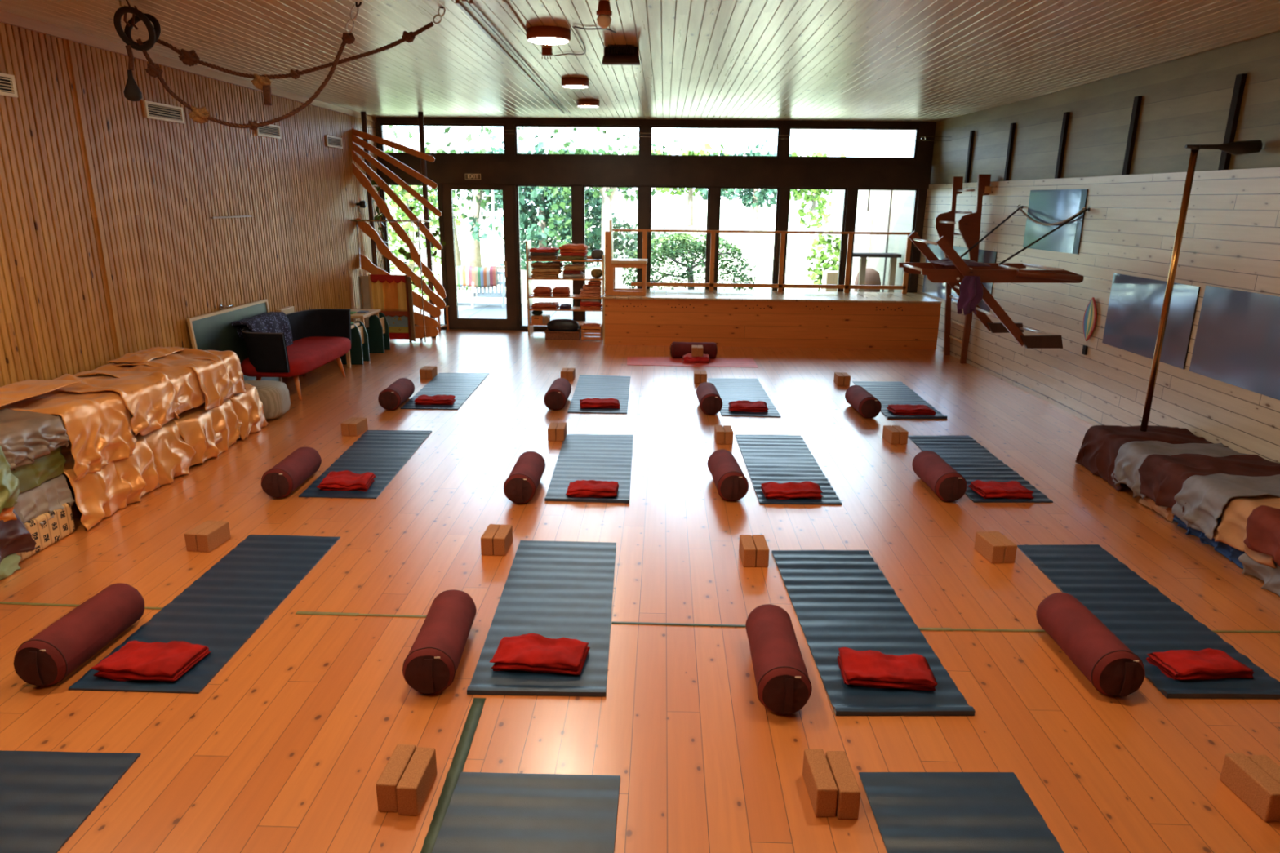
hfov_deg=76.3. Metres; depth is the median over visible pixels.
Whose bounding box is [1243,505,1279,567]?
draped cloth
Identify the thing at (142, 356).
cover
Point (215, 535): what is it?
block
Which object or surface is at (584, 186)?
window
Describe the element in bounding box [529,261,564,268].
folded blanket
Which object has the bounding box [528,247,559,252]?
folded blanket
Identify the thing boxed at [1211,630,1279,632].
tape
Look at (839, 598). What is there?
yoga mat
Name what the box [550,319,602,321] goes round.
paving slab
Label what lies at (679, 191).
leafy tree
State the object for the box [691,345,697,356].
block
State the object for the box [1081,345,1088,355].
socket plate
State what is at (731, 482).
bolster
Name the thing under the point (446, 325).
frame
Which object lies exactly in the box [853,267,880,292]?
oven
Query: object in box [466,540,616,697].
yoga mat
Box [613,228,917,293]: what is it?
wooden railing
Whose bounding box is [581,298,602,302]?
folded blanket
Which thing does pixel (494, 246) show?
parasol
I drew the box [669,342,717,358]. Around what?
bolster
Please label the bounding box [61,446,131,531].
cover
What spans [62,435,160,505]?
cover
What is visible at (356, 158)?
board
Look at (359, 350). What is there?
child chair
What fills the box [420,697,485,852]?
tape
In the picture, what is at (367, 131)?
wire
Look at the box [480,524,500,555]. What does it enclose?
block
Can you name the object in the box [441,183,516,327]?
door
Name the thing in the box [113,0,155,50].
ring
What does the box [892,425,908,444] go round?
block
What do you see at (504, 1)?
power cable
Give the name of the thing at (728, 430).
block
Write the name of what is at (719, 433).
block
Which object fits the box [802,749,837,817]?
block
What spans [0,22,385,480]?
wall
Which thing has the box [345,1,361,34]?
chain
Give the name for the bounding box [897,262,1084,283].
frame
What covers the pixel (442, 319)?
paving slab
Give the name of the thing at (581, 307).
folded blanket
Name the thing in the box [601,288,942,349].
counter
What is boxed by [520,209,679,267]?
bush
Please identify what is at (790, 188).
window
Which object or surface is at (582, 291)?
folded blanket
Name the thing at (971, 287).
cloth
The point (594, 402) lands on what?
folded blanket
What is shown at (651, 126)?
window
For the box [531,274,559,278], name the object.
folded blanket
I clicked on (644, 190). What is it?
trim
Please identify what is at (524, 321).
paving slab
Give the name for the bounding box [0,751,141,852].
yoga mat
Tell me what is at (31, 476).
draped cloth
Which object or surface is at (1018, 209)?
rope
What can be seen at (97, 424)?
cover
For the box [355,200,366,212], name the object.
wall speaker
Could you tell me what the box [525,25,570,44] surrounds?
ceiling lamp
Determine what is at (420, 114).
pole
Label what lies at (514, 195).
trim
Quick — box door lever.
[218,304,233,309]
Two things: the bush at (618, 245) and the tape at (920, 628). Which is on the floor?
the tape at (920, 628)
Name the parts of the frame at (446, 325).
leg, leg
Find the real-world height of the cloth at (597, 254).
0.160 m
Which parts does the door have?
handle plate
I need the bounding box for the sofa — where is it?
[240,308,351,400]
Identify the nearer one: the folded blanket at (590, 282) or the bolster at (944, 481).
the bolster at (944, 481)
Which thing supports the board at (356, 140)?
attached to the wall at (160, 184)
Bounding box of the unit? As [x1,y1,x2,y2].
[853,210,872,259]
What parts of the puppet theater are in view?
ledge trim, sky panel, meadow panel, red panel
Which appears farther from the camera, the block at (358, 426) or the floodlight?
the block at (358, 426)
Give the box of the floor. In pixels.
[0,328,1279,852]
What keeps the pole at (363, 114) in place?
on the floor
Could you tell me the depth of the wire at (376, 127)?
12.16 m
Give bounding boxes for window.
[379,123,506,155]
[382,182,445,325]
[514,124,640,156]
[515,184,574,328]
[582,185,639,320]
[648,186,710,289]
[649,125,780,158]
[715,186,779,290]
[782,186,847,291]
[786,126,919,159]
[848,187,918,292]
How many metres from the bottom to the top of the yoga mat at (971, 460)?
0.016 m
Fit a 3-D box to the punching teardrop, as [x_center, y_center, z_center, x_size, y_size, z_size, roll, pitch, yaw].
[-3.356,-2.324,5.361,0.104,0.341,0.104,1,16,1]
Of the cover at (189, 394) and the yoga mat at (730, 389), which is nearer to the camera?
the cover at (189, 394)
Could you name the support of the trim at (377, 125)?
attached to the wall at (160, 184)
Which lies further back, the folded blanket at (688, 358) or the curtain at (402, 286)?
the curtain at (402, 286)
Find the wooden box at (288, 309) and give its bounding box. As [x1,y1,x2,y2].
[275,306,294,378]
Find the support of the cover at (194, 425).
on the floor
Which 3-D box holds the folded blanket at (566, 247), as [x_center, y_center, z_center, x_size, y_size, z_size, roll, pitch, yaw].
[-1.054,-2.840,12.940,0.439,0.127,0.413,1,16,1]
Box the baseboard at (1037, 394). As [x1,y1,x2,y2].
[940,346,1103,425]
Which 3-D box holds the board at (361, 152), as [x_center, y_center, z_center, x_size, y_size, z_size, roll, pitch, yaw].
[-3.638,-3.673,12.112,1.335,1.056,0.022,1,16,1]
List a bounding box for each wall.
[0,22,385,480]
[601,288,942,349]
[826,31,1279,463]
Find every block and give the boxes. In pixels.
[184,520,217,551]
[195,520,231,552]
[340,417,358,435]
[348,417,368,435]
[375,744,416,812]
[395,746,436,816]
[419,365,430,378]
[426,365,437,378]
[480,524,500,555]
[493,524,512,555]
[547,422,558,440]
[555,422,566,441]
[560,367,568,379]
[567,368,575,381]
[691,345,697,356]
[693,370,700,383]
[697,345,703,356]
[700,370,706,383]
[714,425,724,444]
[723,425,733,444]
[738,534,755,567]
[751,534,768,567]
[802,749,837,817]
[825,751,860,819]
[833,372,844,386]
[840,372,850,386]
[882,425,899,444]
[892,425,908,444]
[973,531,1004,563]
[987,531,1017,563]
[1219,753,1279,822]
[1247,755,1279,784]
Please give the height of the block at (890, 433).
0.120 m
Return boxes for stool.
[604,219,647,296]
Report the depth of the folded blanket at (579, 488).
6.07 m
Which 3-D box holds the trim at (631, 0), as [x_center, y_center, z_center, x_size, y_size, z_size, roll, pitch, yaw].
[0.057,-2.746,4.955,9.570,0.188,16.820,1,16,1]
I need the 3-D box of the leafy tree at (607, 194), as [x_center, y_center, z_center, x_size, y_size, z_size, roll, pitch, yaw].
[-1.015,-6.463,23.145,3.917,4.384,2.119,1,16,1]
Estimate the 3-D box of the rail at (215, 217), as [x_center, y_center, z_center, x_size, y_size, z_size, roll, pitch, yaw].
[-4.332,-2.226,8.650,0.029,0.016,0.801,1,16,1]
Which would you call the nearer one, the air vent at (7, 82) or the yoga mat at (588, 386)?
the air vent at (7, 82)
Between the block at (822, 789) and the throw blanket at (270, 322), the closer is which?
the block at (822, 789)
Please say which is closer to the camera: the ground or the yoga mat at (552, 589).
the yoga mat at (552, 589)
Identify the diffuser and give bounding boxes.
[528,36,568,44]
[562,84,587,88]
[577,105,598,107]
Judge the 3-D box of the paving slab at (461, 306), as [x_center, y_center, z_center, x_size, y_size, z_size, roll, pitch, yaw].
[-3.897,-2.445,16.768,1.490,0.075,1.140,1,16,1]
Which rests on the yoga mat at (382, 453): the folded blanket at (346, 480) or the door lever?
the folded blanket at (346, 480)
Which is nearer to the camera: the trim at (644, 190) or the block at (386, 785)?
the block at (386, 785)
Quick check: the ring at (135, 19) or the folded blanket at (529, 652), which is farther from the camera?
the ring at (135, 19)
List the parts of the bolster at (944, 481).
panel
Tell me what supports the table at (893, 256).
on the paving slab
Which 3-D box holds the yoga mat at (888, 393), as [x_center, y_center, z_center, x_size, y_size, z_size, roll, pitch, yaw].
[2.892,-0.327,9.232,0.637,0.027,1.800,1,16,1]
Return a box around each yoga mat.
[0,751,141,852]
[68,534,340,693]
[298,430,431,498]
[400,373,488,409]
[431,772,620,852]
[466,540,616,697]
[544,434,633,503]
[567,374,630,413]
[626,356,758,367]
[707,377,781,417]
[735,434,841,505]
[772,550,975,715]
[852,381,946,418]
[858,772,1063,852]
[907,435,1053,502]
[1017,544,1279,698]
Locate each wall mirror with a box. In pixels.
[922,243,996,311]
[1022,189,1088,254]
[1102,272,1200,368]
[1189,284,1279,399]
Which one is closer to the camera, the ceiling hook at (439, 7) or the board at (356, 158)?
the ceiling hook at (439, 7)
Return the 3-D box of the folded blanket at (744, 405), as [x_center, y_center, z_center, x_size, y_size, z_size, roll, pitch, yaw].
[1.150,-0.219,8.657,0.450,0.077,0.283,0,16,-3]
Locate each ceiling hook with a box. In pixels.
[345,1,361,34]
[432,6,445,23]
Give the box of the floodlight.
[601,43,639,65]
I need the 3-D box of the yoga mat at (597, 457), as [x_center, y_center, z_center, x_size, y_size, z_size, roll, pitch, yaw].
[-0.389,0.310,6.834,0.683,0.024,1.794,1,16,1]
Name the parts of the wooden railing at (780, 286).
post, post, rail, rail, post, post, post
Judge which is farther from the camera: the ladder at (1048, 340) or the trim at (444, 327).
the trim at (444, 327)
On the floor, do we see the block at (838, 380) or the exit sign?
the block at (838, 380)
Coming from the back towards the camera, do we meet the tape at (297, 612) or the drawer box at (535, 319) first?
the drawer box at (535, 319)
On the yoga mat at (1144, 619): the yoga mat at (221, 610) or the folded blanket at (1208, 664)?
the folded blanket at (1208, 664)
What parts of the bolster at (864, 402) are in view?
panel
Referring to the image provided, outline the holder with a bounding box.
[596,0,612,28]
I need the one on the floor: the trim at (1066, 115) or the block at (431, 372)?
the block at (431, 372)
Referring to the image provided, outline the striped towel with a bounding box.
[456,265,498,287]
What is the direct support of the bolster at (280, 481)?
on the floor
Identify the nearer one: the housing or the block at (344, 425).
the housing
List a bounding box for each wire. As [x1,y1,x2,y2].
[367,130,921,140]
[376,127,950,137]
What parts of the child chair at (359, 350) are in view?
backrest, panel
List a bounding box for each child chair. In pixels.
[340,320,369,364]
[365,312,390,353]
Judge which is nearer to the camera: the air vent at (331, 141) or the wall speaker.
the air vent at (331, 141)
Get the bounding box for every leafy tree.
[384,139,462,289]
[387,125,550,266]
[462,128,617,270]
[538,127,667,271]
[651,140,744,226]
[697,139,791,219]
[789,150,845,242]
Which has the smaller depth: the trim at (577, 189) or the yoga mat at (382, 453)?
the yoga mat at (382, 453)
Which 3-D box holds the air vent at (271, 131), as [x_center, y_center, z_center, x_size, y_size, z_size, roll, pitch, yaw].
[-4.297,-3.425,9.423,0.019,0.145,0.575,1,16,1]
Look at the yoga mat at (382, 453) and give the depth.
6.89 m
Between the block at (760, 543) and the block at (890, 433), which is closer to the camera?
the block at (760, 543)
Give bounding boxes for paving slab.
[413,302,492,310]
[413,309,479,317]
[435,317,444,324]
[469,310,555,319]
[481,302,561,311]
[522,319,528,325]
[550,311,602,319]
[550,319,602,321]
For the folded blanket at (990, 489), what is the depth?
6.15 m
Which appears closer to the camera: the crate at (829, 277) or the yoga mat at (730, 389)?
the yoga mat at (730, 389)
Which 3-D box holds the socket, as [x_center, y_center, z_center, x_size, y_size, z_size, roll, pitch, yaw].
[-0.228,-2.665,5.195,0.100,0.080,0.100,1,16,1]
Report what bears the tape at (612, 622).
on the floor
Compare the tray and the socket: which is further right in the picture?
the socket
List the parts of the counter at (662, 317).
panel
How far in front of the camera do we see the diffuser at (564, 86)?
8.54 m
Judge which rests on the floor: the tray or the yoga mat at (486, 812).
the yoga mat at (486, 812)
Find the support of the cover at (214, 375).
on the cover at (225, 421)
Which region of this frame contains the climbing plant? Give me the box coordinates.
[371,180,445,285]
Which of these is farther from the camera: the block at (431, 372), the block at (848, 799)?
the block at (431, 372)
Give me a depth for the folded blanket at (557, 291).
13.01 m
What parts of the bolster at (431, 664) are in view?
panel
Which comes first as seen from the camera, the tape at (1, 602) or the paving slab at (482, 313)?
the tape at (1, 602)
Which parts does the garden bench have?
leg, rail, rail, rail, leg, seat, leg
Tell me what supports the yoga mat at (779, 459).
on the floor
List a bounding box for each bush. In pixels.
[411,273,471,301]
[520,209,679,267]
[620,232,756,290]
[804,230,840,291]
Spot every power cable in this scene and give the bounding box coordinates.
[502,0,526,31]
[554,26,586,56]
[573,26,616,33]
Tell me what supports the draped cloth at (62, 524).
on the floor
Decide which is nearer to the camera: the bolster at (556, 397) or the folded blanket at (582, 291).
the bolster at (556, 397)
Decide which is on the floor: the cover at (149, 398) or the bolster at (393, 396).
the bolster at (393, 396)
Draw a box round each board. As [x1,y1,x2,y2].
[351,133,437,188]
[351,142,441,216]
[351,151,442,250]
[351,162,446,298]
[352,128,435,162]
[355,217,445,309]
[358,253,441,317]
[413,311,438,327]
[414,325,438,338]
[1083,297,1097,341]
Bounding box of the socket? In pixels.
[596,0,612,16]
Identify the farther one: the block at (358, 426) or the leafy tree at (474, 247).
the leafy tree at (474, 247)
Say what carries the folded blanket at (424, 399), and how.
on the yoga mat at (461, 385)
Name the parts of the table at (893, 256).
post, post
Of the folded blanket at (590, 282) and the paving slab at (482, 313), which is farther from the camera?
the paving slab at (482, 313)
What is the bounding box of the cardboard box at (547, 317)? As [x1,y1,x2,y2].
[543,315,550,324]
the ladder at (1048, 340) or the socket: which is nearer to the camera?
the socket
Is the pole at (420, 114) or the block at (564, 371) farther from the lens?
the pole at (420, 114)
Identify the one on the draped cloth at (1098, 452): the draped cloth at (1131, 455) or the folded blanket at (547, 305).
the draped cloth at (1131, 455)
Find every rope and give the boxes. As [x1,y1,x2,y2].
[136,31,355,129]
[155,21,434,90]
[960,206,1022,257]
[999,208,1088,265]
[1017,206,1085,225]
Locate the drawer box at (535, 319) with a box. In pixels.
[531,314,544,324]
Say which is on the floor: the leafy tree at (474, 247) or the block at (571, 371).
the block at (571, 371)
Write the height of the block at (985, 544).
0.120 m
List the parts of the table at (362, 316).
leg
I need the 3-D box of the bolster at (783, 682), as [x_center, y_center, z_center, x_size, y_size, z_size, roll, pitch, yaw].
[0.633,1.064,3.784,0.235,0.224,0.671,1,16,2]
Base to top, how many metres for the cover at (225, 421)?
0.452 m
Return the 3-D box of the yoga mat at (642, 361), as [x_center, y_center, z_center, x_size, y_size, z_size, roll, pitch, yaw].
[0.703,-0.888,11.195,1.780,0.007,0.658,1,16,1]
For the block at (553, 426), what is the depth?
7.48 m
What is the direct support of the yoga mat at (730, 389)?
on the floor
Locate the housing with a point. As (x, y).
(613, 48)
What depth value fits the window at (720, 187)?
13.17 m
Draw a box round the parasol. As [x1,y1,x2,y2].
[482,190,504,266]
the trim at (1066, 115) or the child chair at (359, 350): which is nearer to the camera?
the trim at (1066, 115)
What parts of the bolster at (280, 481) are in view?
panel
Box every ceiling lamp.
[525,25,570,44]
[561,76,589,88]
[577,98,599,107]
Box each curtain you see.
[371,280,384,311]
[396,280,407,311]
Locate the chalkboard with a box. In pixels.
[186,298,282,382]
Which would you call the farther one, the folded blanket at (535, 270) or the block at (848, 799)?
the folded blanket at (535, 270)
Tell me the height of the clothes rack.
1.800 m
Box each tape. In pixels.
[0,601,79,606]
[144,607,163,609]
[294,611,359,616]
[357,613,426,617]
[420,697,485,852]
[611,621,745,626]
[918,627,953,631]
[951,628,1045,631]
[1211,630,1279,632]
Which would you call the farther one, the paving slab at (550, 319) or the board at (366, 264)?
the paving slab at (550, 319)
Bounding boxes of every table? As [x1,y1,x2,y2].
[346,322,359,368]
[350,308,381,325]
[853,252,901,292]
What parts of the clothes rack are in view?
rail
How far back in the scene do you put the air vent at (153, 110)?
7.45 m
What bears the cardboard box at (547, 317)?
on the shelf
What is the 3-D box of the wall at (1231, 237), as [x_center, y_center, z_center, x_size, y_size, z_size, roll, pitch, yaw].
[4.869,-2.097,9.604,0.732,3.480,25.103,1,16,0]
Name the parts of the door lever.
lever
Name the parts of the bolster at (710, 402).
panel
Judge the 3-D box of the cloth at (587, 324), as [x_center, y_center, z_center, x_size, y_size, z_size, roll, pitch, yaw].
[-0.760,-1.572,12.899,0.262,0.120,0.244,1,16,1]
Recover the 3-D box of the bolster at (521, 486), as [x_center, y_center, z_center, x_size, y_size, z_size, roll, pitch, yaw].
[-0.868,0.378,6.184,0.235,0.224,0.671,1,16,1]
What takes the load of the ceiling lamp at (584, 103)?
attached to the ceiling
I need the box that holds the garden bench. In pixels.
[433,270,506,308]
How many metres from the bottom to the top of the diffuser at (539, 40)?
0.009 m
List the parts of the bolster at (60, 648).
panel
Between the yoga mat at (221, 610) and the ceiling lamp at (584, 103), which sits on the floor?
the yoga mat at (221, 610)
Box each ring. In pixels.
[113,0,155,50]
[124,5,160,44]
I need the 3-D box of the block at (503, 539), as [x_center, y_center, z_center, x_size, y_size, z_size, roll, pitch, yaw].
[-0.868,0.720,5.170,0.075,0.120,0.228,1,16,3]
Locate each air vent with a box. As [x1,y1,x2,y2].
[0,72,17,97]
[142,100,184,123]
[255,121,280,138]
[324,134,342,148]
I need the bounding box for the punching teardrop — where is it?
[123,44,142,101]
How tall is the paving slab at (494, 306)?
0.075 m
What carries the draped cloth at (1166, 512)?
on the floor
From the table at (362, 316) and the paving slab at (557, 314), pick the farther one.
the paving slab at (557, 314)
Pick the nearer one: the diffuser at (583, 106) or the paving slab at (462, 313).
the diffuser at (583, 106)
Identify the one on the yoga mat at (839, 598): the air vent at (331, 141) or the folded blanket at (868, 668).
the folded blanket at (868, 668)
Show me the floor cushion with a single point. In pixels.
(274, 396)
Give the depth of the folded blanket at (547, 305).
13.06 m
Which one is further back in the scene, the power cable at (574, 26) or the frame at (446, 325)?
the frame at (446, 325)
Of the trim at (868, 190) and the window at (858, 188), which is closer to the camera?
the window at (858, 188)
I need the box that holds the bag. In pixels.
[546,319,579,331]
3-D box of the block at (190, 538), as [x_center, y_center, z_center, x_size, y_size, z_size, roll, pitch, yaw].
[-2.785,0.695,5.185,0.075,0.120,0.228,3,16,8]
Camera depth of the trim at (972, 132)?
11.38 m
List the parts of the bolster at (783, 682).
panel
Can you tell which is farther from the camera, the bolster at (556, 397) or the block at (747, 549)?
the bolster at (556, 397)
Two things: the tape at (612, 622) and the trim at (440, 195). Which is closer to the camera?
the tape at (612, 622)
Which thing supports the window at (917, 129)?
in the wall at (1231, 237)
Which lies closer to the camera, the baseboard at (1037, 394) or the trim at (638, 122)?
the baseboard at (1037, 394)
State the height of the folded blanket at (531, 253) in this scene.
0.054 m
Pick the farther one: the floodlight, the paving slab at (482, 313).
the paving slab at (482, 313)
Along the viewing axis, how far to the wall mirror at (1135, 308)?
7.33 m
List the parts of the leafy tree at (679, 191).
crown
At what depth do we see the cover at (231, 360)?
7.23 m
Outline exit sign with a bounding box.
[465,173,480,179]
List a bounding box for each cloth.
[0,408,69,471]
[0,445,20,514]
[0,506,17,522]
[0,508,36,564]
[0,553,21,580]
[10,446,66,493]
[13,474,75,525]
[16,502,75,562]
[532,310,542,315]
[583,323,599,329]
[591,248,604,259]
[591,268,602,278]
[928,257,991,266]
[956,275,982,315]
[1075,425,1228,491]
[1111,440,1248,498]
[1137,453,1279,511]
[1138,496,1174,521]
[1172,473,1279,539]
[1173,515,1244,568]
[1213,494,1279,568]
[1238,552,1279,596]
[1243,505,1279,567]
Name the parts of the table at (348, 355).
leg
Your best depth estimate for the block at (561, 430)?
7.48 m
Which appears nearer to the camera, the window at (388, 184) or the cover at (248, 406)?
the cover at (248, 406)
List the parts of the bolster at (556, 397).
panel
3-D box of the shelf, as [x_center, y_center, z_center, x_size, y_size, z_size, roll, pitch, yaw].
[-1.181,-2.227,13.144,1.232,1.500,0.400,1,16,1]
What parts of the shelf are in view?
panel, panel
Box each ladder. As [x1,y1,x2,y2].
[907,231,1062,348]
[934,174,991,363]
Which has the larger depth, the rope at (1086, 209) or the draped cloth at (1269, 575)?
the rope at (1086, 209)
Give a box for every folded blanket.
[90,640,211,682]
[316,470,375,491]
[414,394,455,404]
[489,632,590,675]
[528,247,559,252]
[529,252,559,255]
[529,255,557,259]
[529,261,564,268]
[530,267,562,274]
[530,302,559,309]
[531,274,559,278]
[532,285,552,296]
[551,286,569,296]
[557,255,587,259]
[558,244,587,252]
[560,252,586,256]
[560,302,571,309]
[562,270,582,274]
[562,272,585,278]
[563,263,586,270]
[565,480,619,497]
[578,291,601,297]
[579,300,602,306]
[579,397,620,408]
[580,288,601,293]
[580,303,602,309]
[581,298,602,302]
[582,284,601,290]
[586,280,601,285]
[682,353,709,363]
[728,400,768,412]
[760,481,823,499]
[837,647,937,691]
[886,404,935,415]
[968,480,1034,499]
[1146,648,1254,679]
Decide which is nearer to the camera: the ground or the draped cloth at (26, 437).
the draped cloth at (26, 437)
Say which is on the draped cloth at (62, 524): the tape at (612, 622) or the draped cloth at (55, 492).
the draped cloth at (55, 492)
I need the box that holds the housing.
[608,43,634,53]
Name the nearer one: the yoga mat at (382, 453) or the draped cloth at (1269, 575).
the draped cloth at (1269, 575)
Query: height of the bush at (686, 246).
1.550 m
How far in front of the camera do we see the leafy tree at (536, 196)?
24.79 m
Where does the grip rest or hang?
hanging from the rope at (190, 58)
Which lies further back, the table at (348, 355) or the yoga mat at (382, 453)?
the table at (348, 355)
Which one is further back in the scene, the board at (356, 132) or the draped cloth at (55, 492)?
the board at (356, 132)
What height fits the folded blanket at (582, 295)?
0.065 m
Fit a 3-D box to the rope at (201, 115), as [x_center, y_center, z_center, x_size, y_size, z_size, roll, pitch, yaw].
[-2.588,-2.288,5.404,1.447,0.607,0.116,1,16,3]
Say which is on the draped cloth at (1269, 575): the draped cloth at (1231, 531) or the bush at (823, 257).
the draped cloth at (1231, 531)
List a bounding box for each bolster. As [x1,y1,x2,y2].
[13,582,144,685]
[261,446,321,497]
[377,377,414,409]
[402,589,476,694]
[503,451,545,503]
[543,377,571,409]
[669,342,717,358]
[696,382,722,414]
[707,449,748,500]
[745,604,812,714]
[844,385,881,417]
[912,450,966,501]
[1035,592,1145,696]
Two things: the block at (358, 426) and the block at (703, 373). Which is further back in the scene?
the block at (703, 373)
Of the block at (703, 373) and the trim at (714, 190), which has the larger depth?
the trim at (714, 190)
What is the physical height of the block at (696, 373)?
0.120 m
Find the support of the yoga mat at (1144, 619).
on the floor
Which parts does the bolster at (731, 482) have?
panel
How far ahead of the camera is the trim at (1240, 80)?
6.33 m
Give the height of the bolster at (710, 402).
0.226 m
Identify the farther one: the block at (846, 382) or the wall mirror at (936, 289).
the wall mirror at (936, 289)
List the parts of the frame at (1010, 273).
rail, rail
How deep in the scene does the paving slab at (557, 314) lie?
15.56 m
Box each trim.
[0,9,376,121]
[66,39,124,363]
[374,116,936,127]
[374,123,381,150]
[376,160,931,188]
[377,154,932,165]
[379,187,387,272]
[436,326,546,330]
[437,183,448,324]
[455,0,570,114]
[505,124,515,155]
[512,184,519,328]
[573,184,583,328]
[589,0,1279,119]
[638,185,649,288]
[640,124,649,156]
[706,186,719,289]
[773,186,789,290]
[778,126,789,158]
[839,187,857,291]
[866,190,870,211]
[881,190,893,292]
[907,188,927,293]
[915,127,935,159]
[964,130,974,182]
[1003,122,1015,181]
[1054,111,1070,178]
[1121,95,1142,175]
[1217,73,1247,170]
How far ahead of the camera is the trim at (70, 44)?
6.57 m
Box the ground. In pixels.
[388,199,830,304]
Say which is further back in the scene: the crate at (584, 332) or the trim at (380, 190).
the trim at (380, 190)
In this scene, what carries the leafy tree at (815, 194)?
on the ground
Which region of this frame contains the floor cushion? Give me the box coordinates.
[244,380,290,419]
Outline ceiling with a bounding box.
[0,0,1279,121]
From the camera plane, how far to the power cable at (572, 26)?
6.92 m
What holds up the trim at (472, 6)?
attached to the ceiling
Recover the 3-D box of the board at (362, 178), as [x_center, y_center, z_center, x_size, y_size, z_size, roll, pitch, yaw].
[-3.635,-2.929,12.261,1.344,1.974,0.022,1,16,1]
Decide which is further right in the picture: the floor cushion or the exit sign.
the exit sign
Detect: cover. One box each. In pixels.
[0,379,82,406]
[0,387,136,481]
[53,371,180,435]
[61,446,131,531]
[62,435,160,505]
[63,416,195,485]
[73,363,206,418]
[106,346,184,363]
[115,353,233,410]
[129,405,225,466]
[173,346,246,402]
[200,398,243,450]
[229,382,269,439]
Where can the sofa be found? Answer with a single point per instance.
(320, 336)
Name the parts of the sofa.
seat, backrest, leg, leg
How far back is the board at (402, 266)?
12.35 m
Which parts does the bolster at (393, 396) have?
panel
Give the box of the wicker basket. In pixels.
[544,328,581,340]
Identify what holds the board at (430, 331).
on the floor
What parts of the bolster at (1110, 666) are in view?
panel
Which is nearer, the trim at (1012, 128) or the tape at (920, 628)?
the tape at (920, 628)
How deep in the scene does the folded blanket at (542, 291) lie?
13.02 m
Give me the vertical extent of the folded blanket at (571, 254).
0.064 m
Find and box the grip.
[262,84,271,105]
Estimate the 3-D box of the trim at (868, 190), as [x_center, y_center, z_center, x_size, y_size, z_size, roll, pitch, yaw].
[4.932,-4.090,17.822,0.020,2.800,0.070,1,16,1]
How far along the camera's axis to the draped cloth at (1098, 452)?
6.63 m
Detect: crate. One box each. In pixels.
[581,323,602,340]
[821,270,851,291]
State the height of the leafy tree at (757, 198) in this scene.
3.865 m
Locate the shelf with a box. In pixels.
[525,240,604,337]
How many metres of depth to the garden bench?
16.49 m
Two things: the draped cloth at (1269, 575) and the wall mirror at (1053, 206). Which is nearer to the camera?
the draped cloth at (1269, 575)
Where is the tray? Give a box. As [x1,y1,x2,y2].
[356,311,368,313]
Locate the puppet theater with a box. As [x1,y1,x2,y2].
[358,274,415,342]
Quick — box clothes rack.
[350,219,428,342]
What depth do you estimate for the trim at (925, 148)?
12.75 m
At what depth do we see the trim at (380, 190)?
13.33 m
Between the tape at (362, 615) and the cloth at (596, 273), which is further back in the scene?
the cloth at (596, 273)
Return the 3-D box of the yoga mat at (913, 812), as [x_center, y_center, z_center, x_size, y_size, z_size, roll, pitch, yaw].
[1.146,1.585,2.350,0.634,0.012,1.755,1,16,1]
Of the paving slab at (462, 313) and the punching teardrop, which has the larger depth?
the paving slab at (462, 313)
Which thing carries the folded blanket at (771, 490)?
on the yoga mat at (779, 459)
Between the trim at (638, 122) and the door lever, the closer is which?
the door lever
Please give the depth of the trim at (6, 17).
7.12 m
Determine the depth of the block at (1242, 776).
3.02 m
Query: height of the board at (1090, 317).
0.446 m
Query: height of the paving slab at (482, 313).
0.075 m
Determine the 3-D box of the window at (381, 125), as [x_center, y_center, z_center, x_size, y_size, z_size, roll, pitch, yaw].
[-3.134,-4.578,12.993,2.006,0.470,0.060,1,16,1]
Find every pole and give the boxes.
[360,111,377,266]
[417,111,435,337]
[1140,139,1262,431]
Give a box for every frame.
[437,305,448,332]
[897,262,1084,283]
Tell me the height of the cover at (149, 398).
0.402 m
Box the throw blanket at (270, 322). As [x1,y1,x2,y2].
[231,311,293,346]
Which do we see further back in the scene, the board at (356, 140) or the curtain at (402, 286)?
the curtain at (402, 286)
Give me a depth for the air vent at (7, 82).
5.68 m
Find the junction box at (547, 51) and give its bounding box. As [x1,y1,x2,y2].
[542,47,551,58]
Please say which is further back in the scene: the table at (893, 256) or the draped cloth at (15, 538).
the table at (893, 256)
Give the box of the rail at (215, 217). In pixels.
[210,215,251,218]
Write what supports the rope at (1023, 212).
hanging from the wall hook
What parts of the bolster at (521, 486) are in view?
panel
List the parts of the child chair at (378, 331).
panel, backrest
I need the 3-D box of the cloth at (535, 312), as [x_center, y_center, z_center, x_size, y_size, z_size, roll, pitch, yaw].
[-1.661,-1.848,13.211,0.172,0.075,0.203,1,16,1]
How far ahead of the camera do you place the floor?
4.23 m
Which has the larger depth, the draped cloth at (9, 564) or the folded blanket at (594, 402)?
the folded blanket at (594, 402)
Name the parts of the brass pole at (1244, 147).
wall arm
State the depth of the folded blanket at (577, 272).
12.90 m

